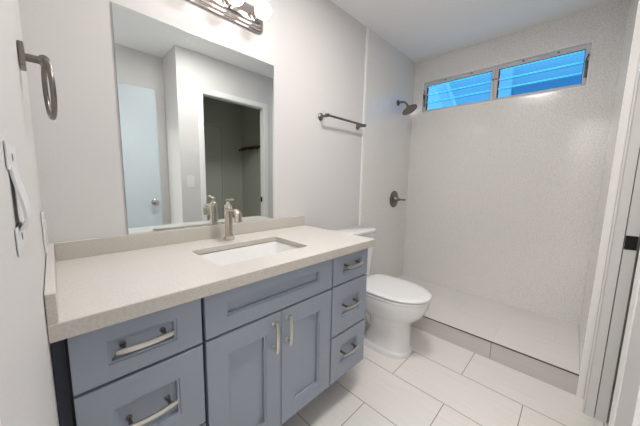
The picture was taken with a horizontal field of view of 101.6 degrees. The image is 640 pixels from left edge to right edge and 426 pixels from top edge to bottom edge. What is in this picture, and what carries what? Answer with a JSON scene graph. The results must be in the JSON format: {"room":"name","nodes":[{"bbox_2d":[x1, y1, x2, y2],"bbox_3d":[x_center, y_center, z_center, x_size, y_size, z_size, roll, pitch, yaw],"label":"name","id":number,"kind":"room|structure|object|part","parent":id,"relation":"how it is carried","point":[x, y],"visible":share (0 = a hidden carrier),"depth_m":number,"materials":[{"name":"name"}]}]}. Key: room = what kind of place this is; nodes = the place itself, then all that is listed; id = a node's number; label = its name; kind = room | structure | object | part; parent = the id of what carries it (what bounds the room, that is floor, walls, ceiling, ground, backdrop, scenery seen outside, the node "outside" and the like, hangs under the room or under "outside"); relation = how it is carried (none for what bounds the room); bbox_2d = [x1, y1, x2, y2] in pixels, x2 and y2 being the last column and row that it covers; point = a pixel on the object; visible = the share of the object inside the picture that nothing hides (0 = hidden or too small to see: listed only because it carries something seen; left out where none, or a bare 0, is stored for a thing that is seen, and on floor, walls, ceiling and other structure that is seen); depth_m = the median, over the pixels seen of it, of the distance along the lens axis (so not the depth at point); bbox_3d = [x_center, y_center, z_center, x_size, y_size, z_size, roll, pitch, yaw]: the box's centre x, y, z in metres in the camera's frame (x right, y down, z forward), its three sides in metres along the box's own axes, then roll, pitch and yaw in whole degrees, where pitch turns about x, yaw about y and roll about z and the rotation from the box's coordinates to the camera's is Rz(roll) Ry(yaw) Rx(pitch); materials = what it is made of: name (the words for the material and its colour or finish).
{"room":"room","nodes":[
{"label":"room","id":0,"kind":"room"},
{"bbox_2d":[0,0,59,425],"bbox_3d":[-0.294,-0.044,0.172,1.940,2.351,0.100,8,10,44],"label":"wall","id":1,"kind":"structure","parent":0,"point":[27,383],"depth_m":0.31,"materials":[{"name":"white paint"}]},
{"bbox_2d":[3,141,32,256],"bbox_3d":[-0.332,-0.017,0.291,0.097,0.114,0.011,8,10,44],"label":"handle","id":2,"kind":"object","parent":1,"relation":"attached to","point":[10,153],"visible":1,"depth_m":0.27,"materials":[{"name":"white plastic"}]},
{"bbox_3d":[-0.334,-0.060,0.283,0.097,0.027,0.001,8,10,44],"label":"plate","id":3,"kind":"part","parent":2,"relation":"part of","materials":[{"name":"white plastic"}]},
{"bbox_3d":[-0.336,0.026,0.293,0.097,0.028,0.001,8,10,44],"label":"plate","id":4,"kind":"part","parent":2,"relation":"part of","materials":[{"name":"white plastic"}]},
{"bbox_2d":[16,40,56,119],"bbox_3d":[-0.623,-0.286,0.578,0.130,0.149,0.051,8,10,44],"label":"towel ring","id":5,"kind":"object","parent":1,"relation":"attached to","point":[43,61],"visible":1,"depth_m":0.56,"materials":[{"name":"silver metal"}]},
{"bbox_3d":[-0.620,-0.336,0.573,0.028,0.018,0.038,8,10,44],"label":"arm","id":6,"kind":"part","parent":5,"relation":"part of","materials":[{"name":"silver metal"}]},
{"bbox_2d":[40,211,47,252],"bbox_3d":[-0.798,0.054,0.757,0.070,0.115,0.008,8,10,44],"label":"wall outlet","id":7,"kind":"object","parent":1,"relation":"attached to","point":[43,221],"visible":1,"depth_m":0.74,"materials":[{"name":"white plastic"}]},
{"bbox_2d":[44,219,47,243],"bbox_3d":[-0.797,0.054,0.759,0.034,0.067,0.003,8,10,44],"label":"receptacle","id":8,"kind":"object","parent":7,"relation":"attached to","point":[46,236],"depth_m":0.75,"materials":[{"name":"white plastic"}]},
{"bbox_2d":[19,0,414,277],"bbox_3d":[-0.077,-0.250,1.831,0.110,2.351,2.790,8,10,44],"label":"wall","id":9,"kind":"structure","parent":0,"point":[315,48],"depth_m":1.57,"materials":[{"name":"white paint"}]},
{"bbox_2d":[54,215,304,260],"bbox_3d":[-0.523,0.093,1.343,0.016,0.065,1.184,8,10,44],"label":"backsplash","id":10,"kind":"structure","parent":9,"relation":"attached to","point":[65,250],"depth_m":1.14,"materials":[{"name":"stone"}]},
{"bbox_2d":[111,2,273,233],"bbox_3d":[-0.527,-0.374,1.278,0.006,0.876,0.728,8,10,44],"label":"wall mirror","id":11,"kind":"object","parent":9,"relation":"attached to","point":[196,113],"visible":1,"depth_m":1.20,"materials":[{"name":"grey mirror"}]},
{"bbox_2d":[186,0,270,33],"bbox_3d":[-0.462,-0.988,1.146,0.156,0.120,0.590,8,10,44],"label":"vanity light","id":12,"kind":"object","parent":9,"relation":"attached to","point":[241,13],"visible":1,"depth_m":1.26,"materials":[{"name":"silver metal"}]},
{"bbox_2d":[223,0,232,8],"bbox_3d":[-0.422,-0.989,1.217,0.032,0.052,0.052,8,10,44],"label":"socket","id":13,"kind":"object","parent":12,"relation":"attached to","point":[226,4],"depth_m":1.22,"materials":[{"name":"white glass"}]},
{"bbox_3d":[-0.381,-0.983,1.177,0.083,0.080,0.080,8,10,44],"label":"bulb","id":14,"kind":"part","parent":12,"relation":"part of","materials":[{"name":"white glass"}]},
{"bbox_2d":[250,10,258,22],"bbox_3d":[-0.321,-1.000,1.320,0.032,0.052,0.052,8,10,44],"label":"socket","id":15,"kind":"object","parent":12,"relation":"attached to","point":[253,17],"depth_m":1.32,"materials":[{"name":"white glass"}]},
{"bbox_3d":[-0.280,-0.994,1.280,0.083,0.080,0.080,8,10,44],"label":"bulb","id":16,"kind":"part","parent":12,"relation":"part of","materials":[{"name":"white glass"}]},
{"bbox_2d":[318,113,365,129],"bbox_3d":[0.180,-0.671,1.912,0.077,0.050,0.476,8,10,44],"label":"towel bar","id":17,"kind":"object","parent":9,"relation":"attached to","point":[321,116],"visible":1,"depth_m":1.83,"materials":[{"name":"silver metal"}]},
{"bbox_3d":[0.031,-0.655,1.761,0.077,0.050,0.050,8,10,44],"label":"post","id":18,"kind":"part","parent":17,"relation":"part of","materials":[{"name":"silver metal"}]},
{"bbox_3d":[0.329,-0.687,2.063,0.077,0.050,0.050,8,10,44],"label":"post","id":19,"kind":"part","parent":17,"relation":"part of","materials":[{"name":"silver metal"}]},
{"bbox_2d":[359,27,368,225],"bbox_3d":[0.349,-0.286,2.189,0.014,2.350,0.020,8,10,44],"label":"trim","id":20,"kind":"structure","parent":9,"relation":"attached to","point":[367,28],"depth_m":2.13,"materials":[{"name":"white paint"}]},
{"bbox_2d":[390,191,405,206],"bbox_3d":[0.781,-0.133,2.564,0.122,0.166,0.166,8,10,44],"label":"shower valve","id":21,"kind":"object","parent":9,"relation":"attached to","point":[394,199],"visible":1,"depth_m":2.57,"materials":[{"name":"silver metal"}]},
{"bbox_3d":[0.786,-0.132,2.560,0.110,0.068,0.068,8,10,44],"label":"lever","id":22,"kind":"part","parent":21,"relation":"part of","materials":[{"name":"silver metal"}]},
{"bbox_2d":[397,100,416,114],"bbox_3d":[0.806,-0.990,2.419,0.183,0.151,0.140,8,10,44],"label":"shower fixture","id":23,"kind":"object","parent":9,"relation":"attached to","point":[409,109],"visible":1,"depth_m":2.40,"materials":[{"name":"silver metal"}]},
{"bbox_2d":[281,326,614,425],"bbox_3d":[0.565,1.139,0.720,2.850,0.100,4.300,8,10,44],"label":"floor","id":24,"kind":"structure","parent":0,"point":[443,382],"depth_m":1.42,"materials":[{"name":"tile"}]},
{"bbox_2d":[50,248,367,425],"bbox_3d":[-0.345,0.598,1.196,0.576,0.816,1.182,8,10,44],"label":"vanity cabinet","id":25,"kind":"object","parent":24,"relation":"on","point":[257,353],"visible":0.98,"depth_m":0.85,"materials":[{"name":"blue wood"}]},
{"bbox_3d":[-0.186,0.623,1.028,0.036,0.816,1.164,8,10,44],"label":"frame","id":26,"kind":"part","parent":25,"relation":"part of","materials":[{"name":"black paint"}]},
{"bbox_3d":[-0.460,0.329,0.685,0.020,0.146,0.285,8,10,44],"label":"drawer","id":27,"kind":"part","parent":25,"relation":"part of","materials":[{"name":"grey paint"}]},
{"bbox_3d":[-0.464,0.539,0.711,0.020,0.260,0.285,8,10,44],"label":"drawer","id":28,"kind":"part","parent":25,"relation":"part of","materials":[{"name":"grey paint"}]},
{"bbox_3d":[-0.448,0.327,0.671,0.044,0.015,0.124,8,10,44],"label":"handle","id":29,"kind":"part","parent":25,"relation":"part of","materials":[{"name":"silver metal"}]},
{"bbox_3d":[-0.452,0.533,0.698,0.044,0.015,0.124,8,10,44],"label":"handle","id":30,"kind":"part","parent":25,"relation":"part of","materials":[{"name":"silver metal"}]},
{"bbox_2d":[47,225,374,343],"bbox_3d":[-0.333,0.173,1.152,0.568,0.038,1.202,8,10,44],"label":"countertop","id":31,"kind":"structure","parent":25,"relation":"on","point":[96,292],"depth_m":0.84,"materials":[{"name":"stone"}]},
{"bbox_2d":[44,243,58,324],"bbox_3d":[-0.747,0.167,0.726,0.566,0.065,0.016,8,10,44],"label":"side splash","id":32,"kind":"object","parent":31,"relation":"on","point":[50,288],"visible":0.91,"depth_m":0.56,"materials":[{"name":"stone"}]},
{"bbox_2d":[223,198,242,240],"bbox_3d":[-0.422,0.032,1.262,0.135,0.211,0.051,8,10,44],"label":"faucet","id":33,"kind":"object","parent":31,"relation":"on","point":[229,236],"visible":1,"depth_m":1.27,"materials":[{"name":"silver metal"}]},
{"bbox_3d":[-0.409,0.010,1.246,0.099,0.064,0.042,8,10,44],"label":"spout","id":34,"kind":"part","parent":33,"relation":"part of","materials":[{"name":"silver metal"}]},
{"bbox_2d":[198,241,299,265],"bbox_3d":[-0.296,0.246,1.159,0.294,0.134,0.462,8,10,44],"label":"undermount sink","id":35,"kind":"object","parent":31,"relation":"in","point":[233,255],"visible":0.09,"depth_m":1.26,"materials":[{"name":"white ceramic"}]},
{"bbox_3d":[-0.260,0.629,0.935,0.020,0.492,0.284,8,10,44],"label":"door","id":36,"kind":"part","parent":25,"relation":"part of","materials":[{"name":"grey paint"}]},
{"bbox_3d":[-0.164,0.462,0.971,0.034,0.125,0.015,8,10,44],"label":"handle","id":37,"kind":"part","parent":25,"relation":"part of","materials":[{"name":"silver metal"}]},
{"bbox_3d":[-0.119,0.455,1.016,0.034,0.125,0.015,8,10,44],"label":"handle","id":38,"kind":"part","parent":25,"relation":"part of","materials":[{"name":"silver metal"}]},
{"bbox_3d":[-0.058,0.608,1.139,0.020,0.492,0.288,8,10,44],"label":"door","id":39,"kind":"part","parent":25,"relation":"part of","materials":[{"name":"grey paint"}]},
{"bbox_3d":[0.142,0.712,1.361,0.020,0.239,0.276,8,10,44],"label":"drawer","id":40,"kind":"part","parent":25,"relation":"part of","materials":[{"name":"grey paint"}]},
{"bbox_3d":[0.147,0.463,1.330,0.020,0.248,0.276,8,10,44],"label":"drawer","id":41,"kind":"part","parent":25,"relation":"part of","materials":[{"name":"grey paint"}]},
{"bbox_3d":[0.153,0.704,1.347,0.044,0.015,0.120,8,10,44],"label":"handle","id":42,"kind":"part","parent":25,"relation":"part of","materials":[{"name":"silver metal"}]},
{"bbox_3d":[0.151,0.263,1.304,0.020,0.139,0.276,8,10,44],"label":"drawer","id":43,"kind":"part","parent":25,"relation":"part of","materials":[{"name":"grey paint"}]},
{"bbox_3d":[0.161,0.458,1.319,0.044,0.015,0.120,8,10,44],"label":"handle","id":44,"kind":"part","parent":25,"relation":"part of","materials":[{"name":"silver metal"}]},
{"bbox_3d":[0.168,0.254,1.296,0.044,0.015,0.120,8,10,44],"label":"handle","id":45,"kind":"part","parent":25,"relation":"part of","materials":[{"name":"silver metal"}]},
{"bbox_2d":[332,225,431,358],"bbox_3d":[0.431,0.541,1.875,0.712,0.788,0.394,8,10,44],"label":"toilet","id":46,"kind":"object","parent":24,"relation":"on","point":[392,303],"visible":0.63,"depth_m":1.73,"materials":[{"name":"white ceramic"}]},
{"bbox_3d":[0.256,0.140,2.004,0.201,0.030,0.394,8,10,44],"label":"tank lid","id":47,"kind":"part","parent":46,"relation":"part of","materials":[{"name":"white ceramic"}]},
{"bbox_3d":[0.249,0.333,2.032,0.180,0.360,0.370,8,10,44],"label":"tank","id":48,"kind":"part","parent":46,"relation":"part of","materials":[{"name":"white ceramic"}]},
{"bbox_3d":[0.441,0.737,1.886,0.656,0.397,0.364,8,10,44],"label":"bowl","id":49,"kind":"part","parent":46,"relation":"part of","materials":[{"name":"white ceramic"}]},
{"bbox_3d":[0.513,0.540,1.794,0.475,0.015,0.366,8,10,44],"label":"seat","id":50,"kind":"part","parent":46,"relation":"part of","materials":[{"name":"white plastic"}]},
{"bbox_3d":[0.511,0.516,1.793,0.489,0.020,0.368,8,10,44],"label":"lid","id":51,"kind":"part","parent":46,"relation":"part of","materials":[{"name":"white plastic"}]},
{"bbox_2d":[397,275,578,393],"bbox_3d":[1.172,0.853,2.183,1.409,0.124,0.708,8,10,44],"label":"platform","id":52,"kind":"object","parent":24,"relation":"on","point":[544,348],"visible":0.67,"depth_m":1.85,"materials":[{"name":"tile"}]},
{"bbox_2d":[331,0,618,62],"bbox_3d":[0.540,-1.284,0.337,2.850,0.100,4.090,8,10,44],"label":"ceiling","id":53,"kind":"structure","parent":0,"point":[421,30],"depth_m":1.90,"materials":[{"name":"white paint"}]},
{"bbox_2d":[402,0,628,325],"bbox_3d":[1.475,-0.282,2.332,1.625,2.351,0.100,8,10,44],"label":"wall","id":54,"kind":"structure","parent":0,"point":[503,195],"depth_m":2.13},
{"bbox_2d":[423,66,495,111],"bbox_3d":[1.274,-1.123,2.430,0.600,0.284,0.131,8,10,44],"label":"window","id":55,"kind":"structure","parent":54,"relation":"in","point":[492,70],"depth_m":2.39,"materials":[{"name":"white metal"}]},
{"bbox_2d":[421,40,592,112],"bbox_3d":[1.478,-1.095,2.241,1.174,0.298,0.102,8,10,44],"label":"trim","id":56,"kind":"structure","parent":54,"relation":"attached to","point":[588,42],"depth_m":2.08,"materials":[{"name":"white paint"}]},
{"bbox_2d":[493,43,591,100],"bbox_3d":[1.689,-1.064,2.027,0.560,0.284,0.131,8,10,44],"label":"window","id":57,"kind":"structure","parent":54,"relation":"in","point":[587,47],"depth_m":1.97,"materials":[{"name":"white metal"}]},
{"bbox_2d":[579,0,639,425],"bbox_3d":[1.505,-0.112,0.994,0.517,2.351,1.784,8,10,44],"label":"wall","id":58,"kind":"structure","parent":0,"point":[633,4],"depth_m":1.36,"materials":[{"name":"white paint"}]},
{"bbox_2d":[576,0,639,397],"bbox_3d":[1.457,-0.151,1.292,0.029,2.350,0.010,8,10,44],"label":"trim","id":59,"kind":"structure","parent":58,"relation":"attached to","point":[635,48],"depth_m":1.30,"materials":[{"name":"white paint"}]},
{"bbox_2d":[582,59,639,425],"bbox_3d":[1.153,0.068,0.933,0.075,1.995,0.727,8,10,44],"label":"trim","id":60,"kind":"structure","parent":58,"relation":"attached to","point":[627,225],"depth_m":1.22,"materials":[{"name":"white paint"}]},
{"bbox_3d":[1.409,0.136,1.182,0.038,0.064,0.002,8,10,44],"label":"strike plate","id":61,"kind":"part","parent":60,"relation":"part of","materials":[{"name":"black metal"}]},
{"bbox_2d":[612,235,639,388],"bbox_3d":[2.131,-0.102,1.014,1.175,2.351,0.100,8,10,44],"label":"door frame","id":62,"kind":"structure","parent":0,"point":[638,246],"depth_m":1.44,"materials":[{"name":"grey paint"}]},
{"label":"outside","id":63,"kind":"structure","parent":0,"visible":0},
{"bbox_2d":[436,51,584,106],"bbox_3d":[4.511,-1.439,3.792,6.500,4.400,0.220,8,10,44],"label":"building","id":64,"kind":"structure","parent":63,"point":[577,57],"depth_m":4.61,"materials":[{"name":"blue"}]},
{"bbox_3d":[3.365,-1.544,4.840,0.190,4.300,0.120,8,10,44],"label":"post","id":65,"kind":"part","parent":64,"relation":"part of","materials":[{"name":"blue"}]}
]}

